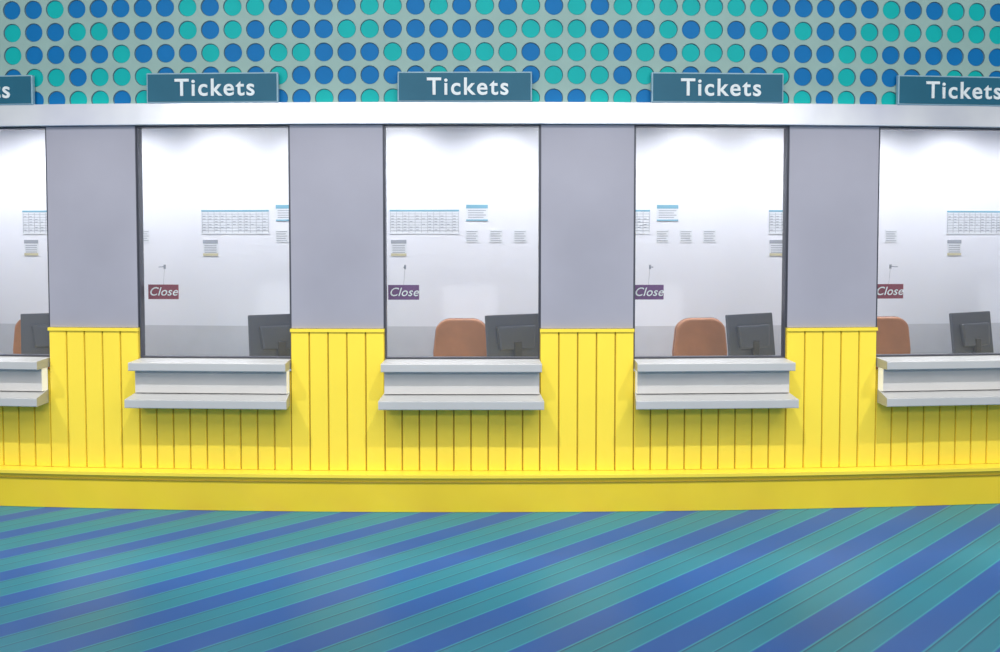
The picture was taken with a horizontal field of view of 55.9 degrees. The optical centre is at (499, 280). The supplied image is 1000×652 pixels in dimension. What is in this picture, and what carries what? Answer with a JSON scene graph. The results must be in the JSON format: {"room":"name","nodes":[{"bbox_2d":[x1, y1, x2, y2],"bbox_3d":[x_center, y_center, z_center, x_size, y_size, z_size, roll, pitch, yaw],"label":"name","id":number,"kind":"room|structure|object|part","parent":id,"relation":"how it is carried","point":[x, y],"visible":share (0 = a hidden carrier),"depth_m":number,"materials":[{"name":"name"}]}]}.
{"room":"ticket hall","nodes":[
{"label":"ticket hall","id":0,"kind":"room"},
{"bbox_2d":[0,504,999,651],"bbox_3d":[0.000,1.637,3.074,24.000,0.100,18.000,0,3,0],"label":"floor","id":1,"kind":"structure","parent":0,"point":[905,578],"depth_m":4.73,"materials":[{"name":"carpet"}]},
{"bbox_2d":[13,319,49,368],"bbox_3d":[-3.419,0.829,7.253,0.540,1.150,0.538,0,3,6],"label":"office chair","id":2,"kind":"object","parent":1,"relation":"on","point":[17,332],"visible":0.07,"depth_m":7.03,"materials":[{"name":"brown leather"}]},
{"bbox_2d":[433,318,486,355],"bbox_3d":[-0.279,0.837,7.084,0.540,1.150,0.538,0,3,0],"label":"office chair","id":3,"kind":"object","parent":1,"relation":"on","point":[453,336],"visible":0.28,"depth_m":6.84,"materials":[{"name":"brown leather"}]},
{"bbox_2d":[0,463,999,511],"bbox_3d":[-0.240,1.326,6.260,11.092,0.245,0.676,0,3,0],"label":"baseboard","id":4,"kind":"structure","parent":1,"relation":"on","point":[952,484],"depth_m":5.99,"materials":[{"name":"yellow paint"}]},
{"bbox_2d":[0,369,51,465],"bbox_3d":[-3.408,0.888,6.194,0.988,0.631,0.054,0,3,6],"label":"beadboard panel","id":5,"kind":"object","parent":4,"relation":"on","point":[25,432],"visible":0.68,"depth_m":6.14,"materials":[{"name":"paint"}]},
{"bbox_2d":[0,356,49,406],"bbox_3d":[-3.416,0.640,6.104,1.026,0.293,0.245,0,3,6],"label":"countertop","id":6,"kind":"structure","parent":5,"relation":"on","point":[23,379],"depth_m":6.04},
{"bbox_2d":[0,389,48,406],"bbox_3d":[-3.420,0.745,6.069,1.026,0.087,0.166,0,3,6],"label":"shelf","id":7,"kind":"object","parent":6,"relation":"attached to","point":[8,397],"depth_m":5.98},
{"bbox_2d":[0,127,49,355],"bbox_3d":[-3.405,-0.253,6.167,0.985,1.482,0.060,0,3,6],"label":"frame","id":8,"kind":"object","parent":6,"relation":"on","point":[5,128],"visible":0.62,"depth_m":6.10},
{"bbox_2d":[0,356,49,369],"bbox_3d":[-3.414,0.524,6.114,1.000,0.063,0.215,0,3,6],"label":"shelf","id":9,"kind":"object","parent":6,"relation":"attached to","point":[6,362],"depth_m":6.00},
{"bbox_2d":[48,327,141,467],"bbox_3d":[-2.619,0.753,6.106,0.600,0.908,0.062,0,3,4],"label":"beadboard panel","id":10,"kind":"object","parent":4,"relation":"on","point":[91,380],"visible":0.96,"depth_m":6.09,"materials":[{"name":"paint"}]},
{"bbox_2d":[46,126,139,327],"bbox_3d":[-2.616,-0.347,6.090,0.600,1.288,0.086,0,3,4],"label":"pillar","id":11,"kind":"structure","parent":10,"relation":"on","point":[92,185],"depth_m":6.05,"materials":[{"name":"grey paint"}]},
{"bbox_2d":[141,371,291,469],"bbox_3d":[-1.826,0.893,6.072,0.988,0.631,0.054,0,3,3],"label":"beadboard panel","id":12,"kind":"object","parent":4,"relation":"on","point":[253,439],"visible":0.59,"depth_m":6.05,"materials":[{"name":"paint"}]},
{"bbox_2d":[124,357,290,409],"bbox_3d":[-1.830,0.645,5.982,1.026,0.293,0.245,0,3,3],"label":"countertop","id":13,"kind":"structure","parent":12,"relation":"attached to","point":[160,382],"depth_m":5.94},
{"bbox_2d":[124,392,289,409],"bbox_3d":[-1.832,0.750,5.947,1.026,0.087,0.166,0,3,3],"label":"shelf","id":14,"kind":"object","parent":13,"relation":"attached to","point":[173,400],"depth_m":5.88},
{"bbox_2d":[128,357,290,371],"bbox_3d":[-1.829,0.530,5.992,1.000,0.063,0.215,0,3,3],"label":"shelf","id":15,"kind":"object","parent":13,"relation":"attached to","point":[145,364],"depth_m":5.90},
{"bbox_2d":[137,125,290,357],"bbox_3d":[-1.825,-0.248,6.045,0.985,1.482,0.060,0,3,3],"label":"frame","id":16,"kind":"object","parent":13,"relation":"on","point":[139,128],"visible":0.84,"depth_m":6.05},
{"label":"glass pane","id":17,"kind":"object","parent":16,"relation":"attached to","visible":0},
{"bbox_2d":[148,265,178,298],"bbox_3d":[-2.207,0.008,6.126,0.200,0.226,0.094,0,3,3],"label":"sign","id":18,"kind":"object","parent":17,"relation":"attached to","point":[155,291],"visible":1,"depth_m":6.17,"materials":[{"name":"red plastic"}]},
{"bbox_3d":[-2.205,0.071,6.171,0.200,0.096,0.008,0,3,3],"label":"plate","id":19,"kind":"part","parent":18,"relation":"part of","materials":[{"name":"red plastic"}]},
{"bbox_2d":[290,328,384,470],"bbox_3d":[-1.034,0.757,6.025,0.600,0.908,0.061,0,3,1],"label":"beadboard panel","id":20,"kind":"object","parent":4,"relation":"on","point":[337,378],"visible":0.98,"depth_m":6.01,"materials":[{"name":"paint"}]},
{"bbox_2d":[289,125,384,328],"bbox_3d":[-1.033,-0.343,6.009,0.600,1.288,0.086,0,3,1],"label":"pillar","id":21,"kind":"structure","parent":20,"relation":"on","point":[336,172],"depth_m":5.97,"materials":[{"name":"grey paint"}]},
{"bbox_2d":[385,372,539,470],"bbox_3d":[-0.240,0.895,6.032,0.988,0.631,0.054,0,3,0],"label":"beadboard panel","id":22,"kind":"object","parent":4,"relation":"on","point":[415,440],"visible":0.6,"depth_m":6.01,"materials":[{"name":"paint"}]},
{"bbox_2d":[378,358,543,409],"bbox_3d":[-0.240,0.647,5.941,1.026,0.293,0.245,0,3,0],"label":"countertop","id":23,"kind":"structure","parent":22,"relation":"attached to","point":[409,383],"depth_m":5.92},
{"bbox_2d":[378,392,543,409],"bbox_3d":[-0.240,0.752,5.906,1.026,0.087,0.166,0,2,0],"label":"shelf","id":24,"kind":"object","parent":23,"relation":"attached to","point":[389,400],"depth_m":5.83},
{"bbox_2d":[381,358,541,371],"bbox_3d":[-0.240,0.531,5.951,1.000,0.063,0.215,0,2,0],"label":"shelf","id":25,"kind":"object","parent":23,"relation":"attached to","point":[389,364],"depth_m":5.84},
{"bbox_2d":[384,125,539,358],"bbox_3d":[-0.240,-0.246,6.005,0.985,1.482,0.060,0,3,0],"label":"frame","id":26,"kind":"object","parent":23,"relation":"on","point":[385,126],"visible":1,"depth_m":6.00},
{"label":"glass pane","id":27,"kind":"object","parent":26,"relation":"attached to","visible":0},
{"bbox_2d":[388,265,418,299],"bbox_3d":[-0.625,0.010,6.066,0.200,0.226,0.094,0,3,0],"label":"sign","id":28,"kind":"object","parent":27,"relation":"attached to","point":[395,292],"visible":1,"depth_m":6.11,"materials":[{"name":"purple plastic"}]},
{"bbox_3d":[-0.625,0.073,6.111,0.200,0.096,0.008,0,2,0],"label":"plate","id":29,"kind":"part","parent":28,"relation":"part of","materials":[{"name":"purple plastic"}]},
{"bbox_2d":[540,328,633,470],"bbox_3d":[0.553,0.757,6.025,0.600,0.908,0.061,0,3,-1],"label":"beadboard panel","id":30,"kind":"object","parent":4,"relation":"on","point":[587,374],"visible":0.98,"depth_m":6.01,"materials":[{"name":"paint"}]},
{"bbox_2d":[540,125,634,328],"bbox_3d":[0.553,-0.343,6.009,0.600,1.288,0.086,0,3,-1],"label":"pillar","id":31,"kind":"structure","parent":30,"relation":"on","point":[587,172],"depth_m":5.97,"materials":[{"name":"grey paint"}]},
{"bbox_2d":[633,371,784,469],"bbox_3d":[1.346,0.893,6.072,0.988,0.631,0.054,0,3,-3],"label":"beadboard panel","id":32,"kind":"object","parent":4,"relation":"on","point":[663,439],"visible":0.65,"depth_m":6.05,"materials":[{"name":"paint"}]},
{"bbox_2d":[634,357,798,409],"bbox_3d":[1.350,0.645,5.982,1.026,0.293,0.245,0,3,-3],"label":"countertop","id":33,"kind":"structure","parent":32,"relation":"attached to","point":[742,382],"depth_m":5.94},
{"bbox_2d":[634,125,787,357],"bbox_3d":[1.345,-0.248,6.045,0.985,1.482,0.060,0,3,-3],"label":"frame","id":34,"kind":"object","parent":33,"relation":"on","point":[785,151],"visible":0.84,"depth_m":6.05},
{"label":"glass pane","id":35,"kind":"object","parent":34,"relation":"attached to","visible":0},
{"bbox_2d":[635,265,663,299],"bbox_3d":[0.968,0.009,6.087,0.200,0.226,0.094,0,3,-3],"label":"sign","id":36,"kind":"object","parent":35,"relation":"attached to","point":[642,292],"visible":1,"depth_m":6.13,"materials":[{"name":"purple plastic"}]},
{"bbox_3d":[0.966,0.073,6.133,0.200,0.096,0.008,0,3,-3],"label":"plate","id":37,"kind":"part","parent":36,"relation":"part of","materials":[{"name":"purple plastic"}]},
{"bbox_2d":[634,357,795,371],"bbox_3d":[1.349,0.530,5.992,1.000,0.063,0.215,0,3,-3],"label":"shelf","id":38,"kind":"object","parent":33,"relation":"attached to","point":[742,364],"depth_m":5.90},
{"bbox_2d":[635,392,798,409],"bbox_3d":[1.352,0.750,5.947,1.026,0.087,0.166,0,3,-3],"label":"shelf","id":39,"kind":"object","parent":33,"relation":"attached to","point":[643,400],"depth_m":5.88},
{"bbox_2d":[784,327,877,467],"bbox_3d":[2.139,0.753,6.106,0.600,0.908,0.062,0,3,-4],"label":"beadboard panel","id":40,"kind":"object","parent":4,"relation":"on","point":[833,380],"visible":0.97,"depth_m":6.08,"materials":[{"name":"paint"}]},
{"bbox_2d":[786,126,879,327],"bbox_3d":[2.136,-0.347,6.090,0.600,1.288,0.086,0,3,-4],"label":"pillar","id":41,"kind":"structure","parent":40,"relation":"on","point":[833,178],"depth_m":6.05,"materials":[{"name":"grey paint"}]},
{"bbox_2d":[874,369,999,465],"bbox_3d":[2.928,0.888,6.194,0.988,0.631,0.054,0,3,-6],"label":"beadboard panel","id":42,"kind":"object","parent":4,"relation":"on","point":[959,434],"visible":0.62,"depth_m":6.17,"materials":[{"name":"paint"}]},
{"bbox_2d":[876,355,999,406],"bbox_3d":[2.936,0.640,6.104,1.026,0.293,0.245,0,3,-6],"label":"countertop","id":43,"kind":"structure","parent":42,"relation":"on","point":[939,380],"depth_m":6.05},
{"bbox_2d":[876,127,999,355],"bbox_3d":[2.925,-0.253,6.167,0.985,1.482,0.060,0,3,-6],"label":"frame","id":44,"kind":"object","parent":43,"relation":"on","point":[881,128],"visible":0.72,"depth_m":6.12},
{"label":"glass pane","id":45,"kind":"object","parent":44,"relation":"attached to","visible":0},
{"bbox_2d":[877,264,902,298],"bbox_3d":[2.577,0.005,6.192,0.200,0.226,0.094,0,3,-6],"label":"sign","id":46,"kind":"object","parent":45,"relation":"attached to","point":[885,291],"visible":0.98,"depth_m":6.23,"materials":[{"name":"red plastic"}]},
{"bbox_3d":[2.573,0.068,6.237,0.200,0.096,0.008,0,3,-6],"label":"plate","id":47,"kind":"part","parent":46,"relation":"part of","materials":[{"name":"red plastic"}]},
{"bbox_2d":[876,355,999,369],"bbox_3d":[2.934,0.524,6.114,1.000,0.063,0.215,0,3,-6],"label":"shelf","id":48,"kind":"object","parent":43,"relation":"attached to","point":[939,362],"depth_m":6.02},
{"bbox_2d":[877,389,999,406],"bbox_3d":[2.940,0.745,6.069,1.026,0.087,0.166,0,3,-6],"label":"shelf","id":49,"kind":"object","parent":43,"relation":"attached to","point":[886,397],"depth_m":6.00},
{"bbox_2d":[672,317,726,355],"bbox_3d":[1.436,0.835,7.130,0.540,1.150,0.538,0,3,-10],"label":"office chair","id":50,"kind":"object","parent":1,"relation":"on","point":[706,336],"visible":0.36,"depth_m":6.89,"materials":[{"name":"brown leather"}]},
{"bbox_2d":[876,316,910,368],"bbox_3d":[2.843,0.830,7.243,0.540,1.150,0.538,0,3,-6],"label":"office chair","id":51,"kind":"object","parent":1,"relation":"on","point":[893,337],"visible":0.13,"depth_m":7.01,"materials":[{"name":"brown leather"}]},
{"bbox_3d":[-0.240,1.063,6.719,10.870,0.730,1.053,0,2,0],"label":"desk","id":52,"kind":"object","parent":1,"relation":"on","visible":0},
{"bbox_2d":[21,313,49,353],"bbox_3d":[-3.096,0.463,6.563,0.430,0.480,0.180,-1,3,-25],"label":"computer monitor","id":53,"kind":"object","parent":52,"relation":"on","point":[34,327],"visible":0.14,"depth_m":6.50,"materials":[{"name":"plastic"}]},
{"bbox_2d":[248,314,289,355],"bbox_3d":[-1.499,0.468,6.455,0.430,0.480,0.180,-1,3,-28],"label":"computer monitor","id":54,"kind":"object","parent":52,"relation":"on","point":[268,335],"visible":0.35,"depth_m":6.40,"materials":[{"name":"plastic"}]},
{"bbox_2d":[485,313,537,355],"bbox_3d":[0.108,0.469,6.431,0.430,0.480,0.180,-1,3,-27],"label":"computer monitor","id":55,"kind":"object","parent":52,"relation":"on","point":[512,334],"visible":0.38,"depth_m":6.40,"materials":[{"name":"plastic"}]},
{"bbox_2d":[725,312,774,355],"bbox_3d":[1.741,0.466,6.493,0.430,0.480,0.180,-1,3,-31],"label":"computer monitor","id":56,"kind":"object","parent":52,"relation":"on","point":[747,334],"visible":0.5,"depth_m":6.46,"materials":[{"name":"plastic"}]},
{"bbox_2d":[949,311,993,352],"bbox_3d":[3.339,0.460,6.638,0.430,0.480,0.180,-1,3,-29],"label":"computer monitor","id":57,"kind":"object","parent":52,"relation":"on","point":[971,332],"visible":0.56,"depth_m":6.60,"materials":[{"name":"plastic"}]},
{"bbox_2d":[0,128,999,370],"bbox_3d":[-0.240,-0.024,7.878,10.473,2.800,0.554,0,3,0],"label":"wall","id":58,"kind":"structure","parent":0,"point":[728,181],"depth_m":7.66,"materials":[{"name":"paint"}]},
{"bbox_2d":[24,240,38,255],"bbox_3d":[-3.891,-0.277,7.821,0.125,0.130,0.004,0,3,7],"label":"notice","id":59,"kind":"object","parent":58,"relation":"attached to","point":[30,246],"visible":1,"depth_m":7.82,"materials":[{"name":"paper"}]},
{"bbox_2d":[22,210,46,233],"bbox_3d":[-3.685,-0.485,7.787,0.560,0.195,0.004,0,3,7],"label":"notice","id":60,"kind":"object","parent":58,"relation":"attached to","point":[34,222],"depth_m":7.81,"materials":[{"name":"paper"}]},
{"bbox_2d":[143,229,149,241],"bbox_3d":[-2.919,-0.369,7.711,0.105,0.105,0.005,0,3,5],"label":"notice","id":61,"kind":"object","parent":58,"relation":"attached to","point":[146,233],"visible":0.49,"depth_m":7.71,"materials":[{"name":"paper"}]},
{"bbox_2d":[203,240,217,255],"bbox_3d":[-2.357,-0.270,7.670,0.125,0.130,0.004,0,3,4],"label":"notice","id":62,"kind":"object","parent":58,"relation":"attached to","point":[210,247],"visible":1,"depth_m":7.67,"materials":[{"name":"paper"}]},
{"bbox_2d":[201,210,268,233],"bbox_3d":[-2.150,-0.479,7.646,0.560,0.195,0.005,0,3,4],"label":"notice","id":63,"kind":"object","parent":58,"relation":"attached to","point":[212,221],"depth_m":7.65,"materials":[{"name":"paper"}]},
{"bbox_2d":[275,229,287,241],"bbox_3d":[-1.767,-0.365,7.629,0.105,0.105,0.005,0,3,3],"label":"notice","id":64,"kind":"object","parent":58,"relation":"attached to","point":[281,235],"visible":1,"depth_m":7.63,"materials":[{"name":"paper"}]},
{"bbox_2d":[276,205,288,220],"bbox_3d":[-1.726,-0.551,7.619,0.175,0.130,0.004,0,3,3],"label":"notice","id":65,"kind":"object","parent":58,"relation":"attached to","point":[282,211],"visible":0.64,"depth_m":7.62,"materials":[{"name":"paper"}]},
{"bbox_2d":[391,240,406,255],"bbox_3d":[-0.817,-0.267,7.599,0.125,0.130,0.004,0,3,1],"label":"notice","id":66,"kind":"object","parent":58,"relation":"attached to","point":[398,247],"visible":1,"depth_m":7.60,"materials":[{"name":"paper"}]},
{"bbox_2d":[465,229,477,241],"bbox_3d":[-0.226,-0.364,7.589,0.105,0.105,0.005,0,3,0],"label":"notice","id":67,"kind":"object","parent":58,"relation":"attached to","point":[471,235],"visible":1,"depth_m":7.59,"materials":[{"name":"paper"}]},
{"bbox_2d":[466,205,487,220],"bbox_3d":[-0.185,-0.549,7.581,0.175,0.130,0.005,0,3,0],"label":"notice","id":68,"kind":"object","parent":58,"relation":"attached to","point":[473,212],"visible":1,"depth_m":7.58,"materials":[{"name":"paper"}]},
{"bbox_2d":[490,229,502,241],"bbox_3d":[-0.032,-0.364,7.590,0.105,0.105,0.005,0,3,0],"label":"notice","id":69,"kind":"object","parent":58,"relation":"attached to","point":[496,235],"visible":1,"depth_m":7.59,"materials":[{"name":"paper"}]},
{"bbox_2d":[513,229,526,241],"bbox_3d":[0.161,-0.364,7.592,0.105,0.105,0.005,0,3,-1],"label":"notice","id":70,"kind":"object","parent":58,"relation":"attached to","point":[519,235],"visible":1,"depth_m":7.59,"materials":[{"name":"paper"}]},
{"bbox_2d":[656,229,668,241],"bbox_3d":[1.315,-0.365,7.630,0.105,0.105,0.005,0,3,-3],"label":"notice","id":71,"kind":"object","parent":58,"relation":"attached to","point":[662,235],"visible":1,"depth_m":7.63,"materials":[{"name":"paper"}]},
{"bbox_2d":[657,205,677,220],"bbox_3d":[1.356,-0.551,7.624,0.175,0.130,0.004,0,3,-3],"label":"notice","id":72,"kind":"object","parent":58,"relation":"attached to","point":[664,212],"visible":1,"depth_m":7.62,"materials":[{"name":"paper"}]},
{"bbox_2d":[680,229,691,241],"bbox_3d":[1.509,-0.366,7.641,0.105,0.105,0.005,0,3,-4],"label":"notice","id":73,"kind":"object","parent":58,"relation":"attached to","point":[685,234],"visible":1,"depth_m":7.64,"materials":[{"name":"paper"}]},
{"bbox_2d":[703,229,715,241],"bbox_3d":[1.702,-0.366,7.653,0.105,0.105,0.004,0,3,-4],"label":"notice","id":74,"kind":"object","parent":58,"relation":"attached to","point":[709,235],"visible":1,"depth_m":7.65,"materials":[{"name":"paper"}]},
{"bbox_2d":[768,210,782,233],"bbox_3d":[2.471,-0.482,7.709,0.560,0.195,0.004,0,3,-5],"label":"notice","id":75,"kind":"object","parent":58,"relation":"attached to","point":[775,216],"depth_m":7.69,"materials":[{"name":"paper"}]},
{"bbox_2d":[769,240,781,255],"bbox_3d":[2.264,-0.272,7.700,0.125,0.130,0.005,0,3,-5],"label":"notice","id":76,"kind":"object","parent":58,"relation":"attached to","point":[775,246],"visible":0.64,"depth_m":7.70,"materials":[{"name":"paper"}]},
{"bbox_2d":[885,230,896,241],"bbox_3d":[3.237,-0.373,7.795,0.105,0.105,0.005,0,3,-7],"label":"notice","id":77,"kind":"object","parent":58,"relation":"attached to","point":[890,235],"visible":1,"depth_m":7.79,"materials":[{"name":"paper"}]},
{"bbox_2d":[947,240,960,254],"bbox_3d":[3.796,-0.279,7.871,0.125,0.130,0.004,0,3,-8],"label":"notice","id":78,"kind":"object","parent":58,"relation":"attached to","point":[953,246],"visible":1,"depth_m":7.87,"materials":[{"name":"paper"}]},
{"bbox_2d":[946,211,999,233],"bbox_3d":[4.002,-0.490,7.891,0.560,0.195,0.004,0,3,-8],"label":"notice","id":79,"kind":"object","parent":58,"relation":"attached to","point":[958,222],"depth_m":7.88,"materials":[{"name":"paper"}]},
{"bbox_2d":[0,0,999,104],"bbox_3d":[-0.240,-1.760,6.182,11.057,1.246,0.585,0,3,0],"label":"wall","id":80,"kind":"structure","parent":0,"point":[76,51],"depth_m":5.94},
{"bbox_2d":[0,75,34,104],"bbox_3d":[-3.393,-1.220,6.048,0.840,0.188,0.040,0,3,6],"label":"sign","id":81,"kind":"object","parent":80,"relation":"attached to","point":[14,89],"visible":1,"depth_m":6.00,"materials":[{"name":"teal plastic"}]},
{"bbox_2d":[147,72,278,102],"bbox_3d":[-1.809,-1.215,5.927,0.840,0.188,0.040,0,3,3],"label":"sign","id":82,"kind":"object","parent":80,"relation":"attached to","point":[237,87],"visible":1,"depth_m":5.91,"materials":[{"name":"teal plastic"}]},
{"bbox_2d":[397,72,531,101],"bbox_3d":[-0.220,-1.213,5.888,0.840,0.188,0.040,0,3,0],"label":"sign","id":83,"kind":"object","parent":80,"relation":"attached to","point":[412,86],"visible":1,"depth_m":5.87,"materials":[{"name":"teal plastic"}]},
{"bbox_2d":[0,102,999,128],"bbox_3d":[-0.240,-1.066,6.197,11.066,0.136,0.614,0,3,0],"label":"trim","id":84,"kind":"structure","parent":80,"relation":"attached to","point":[277,113],"depth_m":5.93,"materials":[{"name":"metal"}]},
{"bbox_2d":[651,72,783,103],"bbox_3d":[1.369,-1.215,5.929,0.840,0.188,0.040,0,3,-3],"label":"sign","id":85,"kind":"object","parent":80,"relation":"attached to","point":[666,87],"visible":1,"depth_m":5.91,"materials":[{"name":"teal plastic"}]},
{"bbox_2d":[896,75,999,105],"bbox_3d":[2.953,-1.220,6.052,0.840,0.188,0.040,0,3,-6],"label":"sign","id":86,"kind":"object","parent":80,"relation":"attached to","point":[910,89],"visible":1,"depth_m":6.03,"materials":[{"name":"teal plastic"}]}
]}

